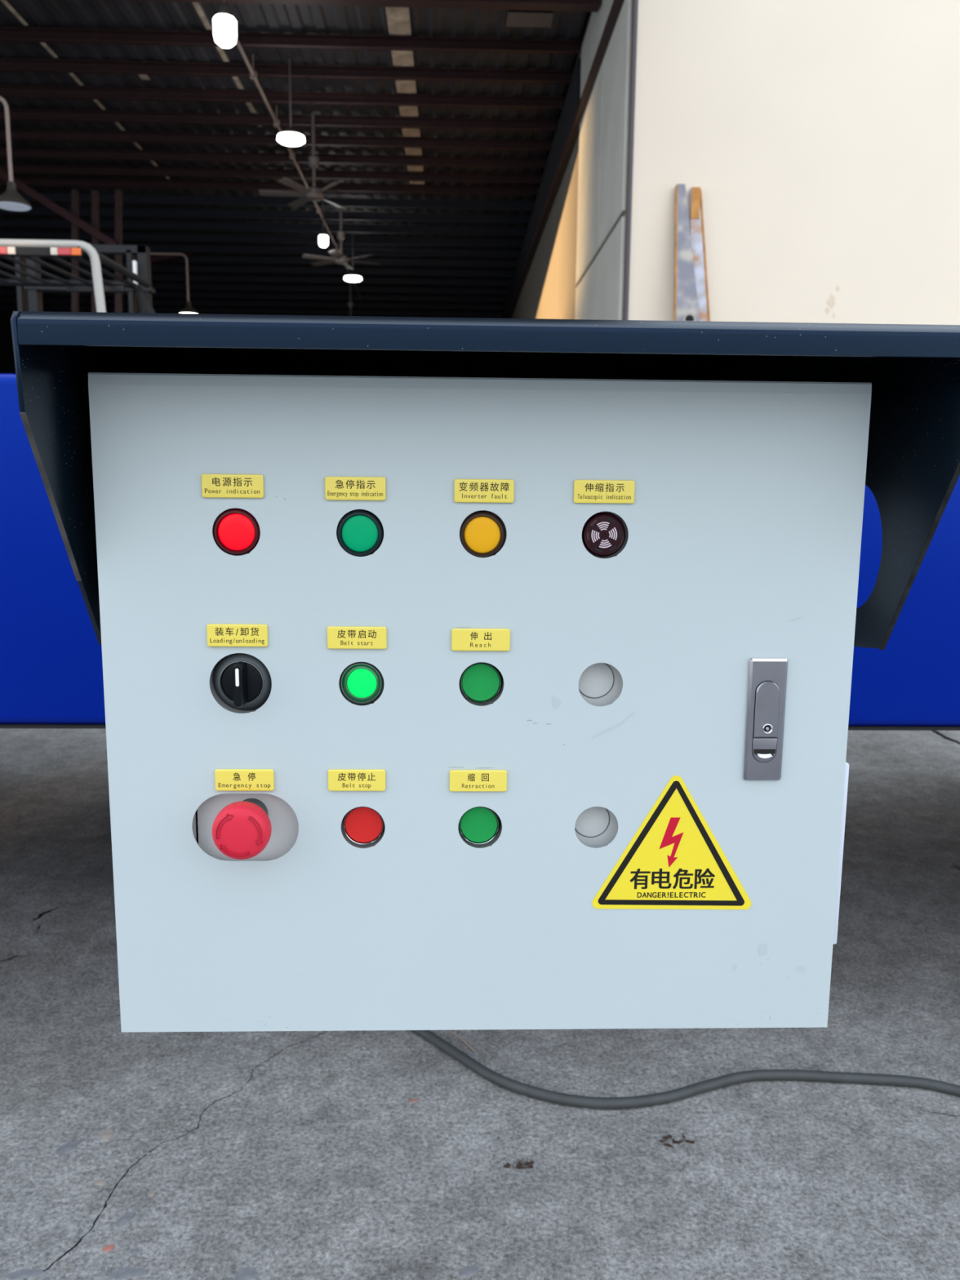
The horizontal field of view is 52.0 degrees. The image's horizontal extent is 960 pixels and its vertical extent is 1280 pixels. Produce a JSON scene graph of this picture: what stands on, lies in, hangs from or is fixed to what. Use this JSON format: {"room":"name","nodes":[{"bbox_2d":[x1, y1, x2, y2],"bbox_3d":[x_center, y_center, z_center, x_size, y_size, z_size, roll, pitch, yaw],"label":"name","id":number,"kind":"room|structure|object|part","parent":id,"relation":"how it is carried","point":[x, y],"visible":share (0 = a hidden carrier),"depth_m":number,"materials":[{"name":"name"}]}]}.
{"room":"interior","nodes":[
{"label":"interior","id":0,"kind":"room"},
{"bbox_2d":[0,310,15,373],"bbox_3d":[-13.688,-5.452,20.207,0.240,6.200,25.600,0,9,-2],"label":"wall","id":1,"kind":"structure","parent":0,"point":[6,353],"depth_m":28.66,"materials":[{"name":"grey"}]},
{"bbox_2d":[0,0,599,318],"bbox_3d":[-6.309,-7.557,20.213,14.970,3.979,25.840,0,9,-2],"label":"ceiling","id":2,"kind":"structure","parent":0,"point":[130,124],"depth_m":13.92,"materials":[{"name":"grey metal"}]},
{"bbox_2d":[213,0,236,48],"bbox_3d":[-2.293,-5.843,8.806,0.205,0.971,0.205,0,9,-2],"label":"hanging lamp","id":3,"kind":"object","parent":2,"relation":"hanging from","point":[224,25],"visible":1,"depth_m":8.79,"materials":[{"name":"white"}]},
{"bbox_2d":[218,1,230,14],"bbox_3d":[-2.295,-5.654,8.836,0.123,0.128,0.123,0,9,-2],"label":"socket","id":4,"kind":"object","parent":3,"relation":"attached to","point":[224,9],"depth_m":8.80,"materials":[{"name":"grey metal"}]},
{"bbox_2d":[276,58,305,146],"bbox_3d":[-2.216,-6.294,11.490,0.330,0.915,0.330,0,9,-2],"label":"lamp","id":5,"kind":"object","parent":2,"relation":"hanging from","point":[290,136],"visible":1,"depth_m":11.47,"materials":[{"name":"white"}]},
{"bbox_3d":[-2.215,-6.356,11.481,0.018,0.790,0.018,-3,10,-24],"label":"hanging rod","id":6,"kind":"part","parent":5,"relation":"part of","materials":[{"name":"grey paint"}]},
{"bbox_2d":[282,127,299,133],"bbox_3d":[-2.219,-5.959,11.543,0.231,0.094,0.231,0,9,-2],"label":"ceiling light","id":7,"kind":"object","parent":5,"relation":"in","point":[288,130],"depth_m":11.46,"materials":[{"name":"grey"}]},
{"bbox_3d":[-2.220,-5.877,11.556,0.330,0.070,0.330,0,9,-2],"label":"bulb","id":8,"kind":"part","parent":5,"relation":"part of","materials":[{"name":"white"}]},
{"bbox_2d":[235,40,361,297],"bbox_3d":[-2.799,-7.610,17.669,0.070,0.255,14.571,0,9,-2],"label":"conduit pipe","id":9,"kind":"object","parent":2,"relation":"hanging from","point":[253,74],"visible":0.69,"depth_m":12.85,"materials":[{"name":"beige metal"}]},
{"bbox_2d":[258,112,368,209],"bbox_3d":[-2.228,-6.471,13.173,1.463,1.092,1.351,0,9,-2],"label":"ceiling fan","id":10,"kind":"object","parent":2,"relation":"hanging from","point":[313,193],"visible":1,"depth_m":13.16,"materials":[{"name":"grey paint"}]},
{"bbox_3d":[-2.646,-5.995,13.211,0.630,0.038,0.130,0,9,-5],"label":"blade","id":11,"kind":"part","parent":10,"relation":"part of","materials":[{"name":"grey paint"}]},
{"bbox_3d":[-2.407,-5.939,12.876,0.130,0.038,0.630,5,10,24],"label":"blade","id":12,"kind":"part","parent":10,"relation":"part of","materials":[{"name":"grey paint"}]},
{"bbox_3d":[-2.471,-6.052,13.583,0.130,0.038,0.630,-6,11,-35],"label":"blade","id":13,"kind":"part","parent":10,"relation":"part of","materials":[{"name":"grey paint"}]},
{"bbox_3d":[-2.227,-6.540,13.162,0.044,0.952,0.042,0,9,-2],"label":"down rod","id":14,"kind":"part","parent":10,"relation":"part of","materials":[{"name":"grey paint"}]},
{"bbox_3d":[-2.233,-6.008,13.246,0.260,0.155,0.260,0,9,-2],"label":"motor","id":15,"kind":"part","parent":10,"relation":"part of","materials":[{"name":"grey paint"}]},
{"bbox_3d":[-1.994,-5.941,12.913,0.130,0.038,0.630,-6,11,-35],"label":"blade","id":16,"kind":"part","parent":10,"relation":"part of","materials":[{"name":"grey paint"}]},
{"bbox_3d":[-2.058,-6.054,13.620,0.130,0.038,0.630,5,10,24],"label":"blade","id":17,"kind":"part","parent":10,"relation":"part of","materials":[{"name":"grey paint"}]},
{"bbox_3d":[-1.819,-5.998,13.285,0.630,0.038,0.130,0,9,-5],"label":"blade","id":18,"kind":"part","parent":10,"relation":"part of","materials":[{"name":"grey paint"}]},
{"bbox_2d":[318,197,328,247],"bbox_3d":[-2.602,-7.030,16.317,0.160,0.977,0.160,0,9,-2],"label":"lamp","id":19,"kind":"object","parent":2,"relation":"hanging from","point":[322,238],"visible":1,"depth_m":16.32,"materials":[{"name":"white"}]},
{"bbox_2d":[320,229,325,235],"bbox_3d":[-2.605,-6.774,16.357,0.096,0.100,0.096,0,9,-2],"label":"socket","id":20,"kind":"object","parent":19,"relation":"attached to","point":[323,233],"depth_m":16.33,"materials":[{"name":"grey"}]},
{"bbox_3d":[-2.601,-7.124,16.302,0.018,0.785,0.018,-3,10,-24],"label":"hanging rod","id":21,"kind":"part","parent":19,"relation":"part of","materials":[{"name":"grey paint"}]},
{"bbox_3d":[-2.606,-6.636,16.379,0.160,0.180,0.160,0,9,-2],"label":"bulb","id":22,"kind":"part","parent":19,"relation":"part of","materials":[{"name":"white glass"}]},
{"bbox_2d":[301,208,379,269],"bbox_3d":[-2.431,-7.132,17.217,1.328,1.052,1.402,0,9,-2],"label":"ceiling fan","id":23,"kind":"object","parent":2,"relation":"hanging from","point":[341,259],"visible":0.95,"depth_m":17.18,"materials":[{"name":"grey paint"}]},
{"bbox_3d":[-2.799,-6.655,17.124,0.600,0.038,0.130,-4,10,-24],"label":"blade","id":24,"kind":"part","parent":23,"relation":"part of","materials":[{"name":"grey paint"}]},
{"bbox_3d":[-2.762,-6.717,17.517,0.600,0.038,0.130,7,11,35],"label":"blade","id":25,"kind":"part","parent":23,"relation":"part of","materials":[{"name":"grey paint"}]},
{"bbox_3d":[-2.473,-6.615,16.895,0.130,0.038,0.600,1,9,5],"label":"blade","id":26,"kind":"part","parent":23,"relation":"part of","materials":[{"name":"grey paint"}]},
{"bbox_3d":[-2.436,-6.689,17.287,0.260,0.155,0.260,0,9,-2],"label":"motor","id":27,"kind":"part","parent":23,"relation":"part of","materials":[{"name":"grey paint"}]},
{"bbox_3d":[-2.430,-7.201,17.206,0.044,0.912,0.042,0,9,-2],"label":"down rod","id":28,"kind":"part","parent":23,"relation":"part of","materials":[{"name":"grey paint"}]},
{"bbox_3d":[-2.398,-6.739,17.682,0.130,0.038,0.600,1,9,5],"label":"blade","id":29,"kind":"part","parent":23,"relation":"part of","materials":[{"name":"grey paint"}]},
{"bbox_3d":[-2.110,-6.638,17.060,0.600,0.038,0.130,7,11,35],"label":"blade","id":30,"kind":"part","parent":23,"relation":"part of","materials":[{"name":"grey paint"}]},
{"bbox_3d":[-2.072,-6.700,17.453,0.600,0.038,0.130,-4,10,-24],"label":"blade","id":31,"kind":"part","parent":23,"relation":"part of","materials":[{"name":"grey paint"}]},
{"bbox_2d":[347,281,353,315],"bbox_3d":[-3.072,-8.048,23.322,1.392,1.161,1.359,0,9,-2],"label":"ceiling fan","id":32,"kind":"object","parent":2,"relation":"hanging from","point":[350,304],"visible":0.26,"depth_m":23.29,"materials":[{"name":"grey paint"}]},
{"bbox_3d":[-3.071,-8.117,23.311,0.044,1.021,0.042,0,9,-2],"label":"down rod","id":33,"kind":"part","parent":32,"relation":"part of","materials":[{"name":"grey paint"}]},
{"bbox_2d":[343,232,362,282],"bbox_3d":[-2.510,-7.555,19.403,0.360,0.900,0.360,0,9,-2],"label":"lamp","id":34,"kind":"object","parent":2,"relation":"hanging from","point":[353,277],"visible":1,"depth_m":19.37,"materials":[{"name":"white"}]},
{"bbox_2d":[346,271,358,275],"bbox_3d":[-2.513,-7.227,19.455,0.252,0.094,0.252,0,9,-2],"label":"ceiling light","id":35,"kind":"object","parent":34,"relation":"in","point":[352,273],"depth_m":19.36,"materials":[{"name":"grey"}]},
{"bbox_3d":[-2.509,-7.617,19.393,0.018,0.775,0.018,-3,10,-24],"label":"hanging rod","id":36,"kind":"part","parent":34,"relation":"part of","materials":[{"name":"grey paint"}]},
{"bbox_3d":[-2.514,-7.145,19.468,0.360,0.070,0.360,0,9,-2],"label":"bulb","id":37,"kind":"part","parent":34,"relation":"part of","materials":[{"name":"white"}]},
{"bbox_2d":[0,728,959,1279],"bbox_3d":[-14.247,5.024,-25.306,210.000,0.301,172.000,0,9,-2],"label":"floor","id":38,"kind":"structure","parent":0,"point":[356,1154],"depth_m":1.56,"materials":[{"name":"concrete"}]},
{"bbox_2d":[0,96,31,211],"bbox_3d":[-5.007,-2.744,9.104,1.820,4.482,0.320,0,9,-2],"label":"gooseneck lamp","id":39,"kind":"object","parent":38,"relation":"on","point":[11,199],"visible":1,"depth_m":8.86,"materials":[{"name":"grey metal"}]},
{"bbox_2d":[0,201,31,211],"bbox_3d":[-4.245,-3.941,8.937,0.310,0.014,0.310,0,9,-2],"label":"diffuser","id":40,"kind":"object","parent":39,"relation":"attached to","point":[10,206],"depth_m":8.91,"materials":[{"name":"grey plastic"}]},
{"bbox_3d":[-4.244,-4.044,8.921,0.320,0.216,0.320,0,9,-2],"label":"lamp shade","id":41,"kind":"part","parent":39,"relation":"part of","materials":[{"name":"grey metal"}]},
{"bbox_2d":[0,239,155,313],"bbox_3d":[-2.672,-1.427,6.805,1.327,2.643,2.962,0,9,-2],"label":"forklift","id":42,"kind":"object","parent":38,"relation":"on","point":[32,250],"visible":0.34,"depth_m":6.19,"materials":[{"name":"grey metal"}]},
{"bbox_3d":[-2.118,-2.184,5.796,0.044,0.072,1.051,0,9,-2],"label":"guard rail","id":43,"kind":"part","parent":42,"relation":"part of","materials":[{"name":"black metal"}]},
{"bbox_2d":[132,260,137,284],"bbox_3d":[-2.427,-2.572,6.926,0.024,0.186,0.040,0,9,-2],"label":"work light","id":44,"kind":"object","parent":42,"relation":"on","point":[134,263],"depth_m":6.90,"materials":[{"name":"white"}]},
{"bbox_2d":[137,252,197,313],"bbox_3d":[-4.976,-3.912,15.926,0.910,4.661,0.300,0,9,-2],"label":"gooseneck lamp","id":45,"kind":"object","parent":38,"relation":"on","point":[188,308],"visible":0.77,"depth_m":15.61,"materials":[{"name":"grey"}]},
{"bbox_3d":[-4.658,-5.309,15.714,0.300,0.202,0.300,0,9,-2],"label":"lamp shade","id":46,"kind":"part","parent":45,"relation":"part of","materials":[{"name":"grey metal"}]},
{"bbox_2d":[447,1030,474,1051],"bbox_3d":[-0.037,0.727,1.794,0.007,0.004,0.095,-6,11,-35],"label":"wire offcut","id":47,"kind":"object","parent":38,"relation":"on","point":[450,1031],"visible":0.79,"depth_m":1.79,"materials":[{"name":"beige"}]},
{"bbox_2d":[0,373,959,730],"bbox_3d":[-0.045,0.081,2.189,7.000,1.156,2.410,0,9,-2],"label":"beam","id":48,"kind":"structure","parent":38,"relation":"on","point":[51,664],"depth_m":1.52,"materials":[{"name":"blue metal"}]},
{"bbox_2d":[88,372,871,1031],"bbox_3d":[0.001,0.033,0.796,0.508,0.449,0.328,0,9,-2],"label":"electrical cabinet","id":49,"kind":"object","parent":48,"relation":"attached to","point":[430,703],"visible":1,"depth_m":0.66,"materials":[{"name":"metal"}]},
{"bbox_2d":[213,508,260,555],"bbox_3d":[-0.158,-0.071,0.644,0.030,0.030,0.017,0,9,-2],"label":"lamp","id":50,"kind":"object","parent":49,"relation":"attached to","point":[237,531],"depth_m":0.64,"materials":[{"name":"red plastic"}]},
{"bbox_2d":[212,653,271,711],"bbox_3d":[-0.158,0.028,0.654,0.044,0.044,0.028,0,9,-2],"label":"switch","id":51,"kind":"object","parent":49,"relation":"attached to","point":[242,682],"depth_m":0.65,"materials":[{"name":"black plastic"}]},
{"bbox_2d":[337,510,383,555],"bbox_3d":[-0.078,-0.070,0.647,0.030,0.030,0.017,0,9,-2],"label":"lamp","id":52,"kind":"object","parent":49,"relation":"attached to","point":[359,532],"depth_m":0.64,"materials":[{"name":"teal plastic"}]},
{"bbox_3d":[0.025,0.053,0.678,0.440,0.427,0.002,0,9,-2],"label":"panel","id":53,"kind":"part","parent":49,"relation":"part of","materials":[{"name":"white paint"}]},
{"bbox_2d":[459,511,505,557],"bbox_3d":[0.001,-0.070,0.649,0.030,0.030,0.017,0,9,-2],"label":"lamp","id":54,"kind":"object","parent":49,"relation":"attached to","point":[482,533],"depth_m":0.64,"materials":[{"name":"yellow plastic"}]},
{"bbox_2d":[10,311,959,649],"bbox_3d":[0.009,-0.038,0.765,0.554,0.350,0.376,0,9,-2],"label":"hood","id":55,"kind":"object","parent":49,"relation":"attached to","point":[913,467],"visible":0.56,"depth_m":0.62,"materials":[{"name":"paint"}]},
{"bbox_3d":[-0.265,-0.099,0.748,0.003,0.230,0.376,0,9,-2],"label":"plate","id":56,"kind":"part","parent":55,"relation":"part of","materials":[{"name":"paint"}]},
{"bbox_3d":[0.285,-0.096,0.764,0.003,0.230,0.376,0,9,-2],"label":"plate","id":57,"kind":"part","parent":55,"relation":"part of","materials":[{"name":"paint"}]},
{"bbox_3d":[0.193,0.047,0.661,0.016,0.039,0.002,0,9,-2],"label":"lever","id":58,"kind":"part","parent":49,"relation":"part of","materials":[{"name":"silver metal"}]},
{"bbox_2d":[502,1159,534,1168],"bbox_3d":[0.057,0.780,1.464,0.047,0.003,0.022,0,9,-2],"label":"dry leaf","id":59,"kind":"object","parent":38,"relation":"on","point":[519,1166],"visible":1,"depth_m":1.46,"materials":[{"name":"plant"}]},
{"bbox_2d":[658,1132,695,1146],"bbox_3d":[0.304,0.773,1.522,0.056,0.003,0.034,0,9,-2],"label":"dry leaf","id":60,"kind":"object","parent":38,"relation":"on","point":[668,1135],"visible":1,"depth_m":1.52,"materials":[{"name":"plant"}]},
{"bbox_2d":[410,1030,959,1109],"bbox_3d":[0.734,0.755,1.621,2.246,0.017,0.282,2,9,11],"label":"power cable","id":61,"kind":"object","parent":38,"relation":"on","point":[606,1103],"visible":0.91,"depth_m":1.66,"materials":[{"name":"rubber"}]},
{"bbox_2d":[673,183,699,320],"bbox_3d":[1.686,-1.954,7.970,0.239,3.406,0.517,0,9,-2],"label":"bar","id":62,"kind":"object","parent":38,"relation":"on","point":[686,308],"visible":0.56,"depth_m":7.93,"materials":[{"name":"grey metal"}]},
{"bbox_2d":[689,186,710,321],"bbox_3d":[1.794,-1.965,8.129,0.222,3.379,0.206,0,9,-2],"label":"bar","id":63,"kind":"object","parent":38,"relation":"on","point":[696,219],"visible":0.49,"depth_m":7.98,"materials":[{"name":"grey metal"}]},
{"bbox_2d":[498,0,632,319],"bbox_3d":[0.952,-5.398,20.768,0.400,6.200,25.360,0,9,-2],"label":"wall","id":64,"kind":"structure","parent":0,"point":[570,264],"depth_m":10.40,"materials":[{"name":"metal"}]},
{"bbox_3d":[1.125,-2.317,10.712,0.030,3.215,1.742,0,9,-2],"label":"wall panel","id":65,"kind":"part","parent":64,"relation":"part of","materials":[{"name":"grey metal"}]},
{"bbox_3d":[1.153,-5.194,10.257,0.030,2.520,1.742,0,9,-2],"label":"wall panel","id":66,"kind":"part","parent":64,"relation":"part of","materials":[{"name":"grey metal"}]},
{"bbox_3d":[1.170,-2.073,9.172,0.030,3.215,1.362,0,9,-2],"label":"wall panel","id":67,"kind":"part","parent":64,"relation":"part of","materials":[{"name":"grey metal"}]},
{"bbox_3d":[1.198,-4.950,8.717,0.030,2.520,1.362,0,9,-2],"label":"wall panel","id":68,"kind":"part","parent":64,"relation":"part of","materials":[{"name":"grey metal"}]},
{"bbox_2d":[622,0,959,324],"bbox_3d":[8.506,-3.486,8.327,14.570,6.450,0.242,0,9,-2],"label":"wall","id":69,"kind":"structure","parent":0,"point":[820,140],"depth_m":7.96,"materials":[{"name":"beige paint"}]},
{"bbox_2d":[622,0,638,319],"bbox_3d":[1.212,-3.506,8.004,0.030,6.450,0.070,0,9,-2],"label":"trim","id":70,"kind":"structure","parent":69,"relation":"attached to","point":[635,2],"depth_m":7.92,"materials":[{"name":"grey metal"}]}
]}

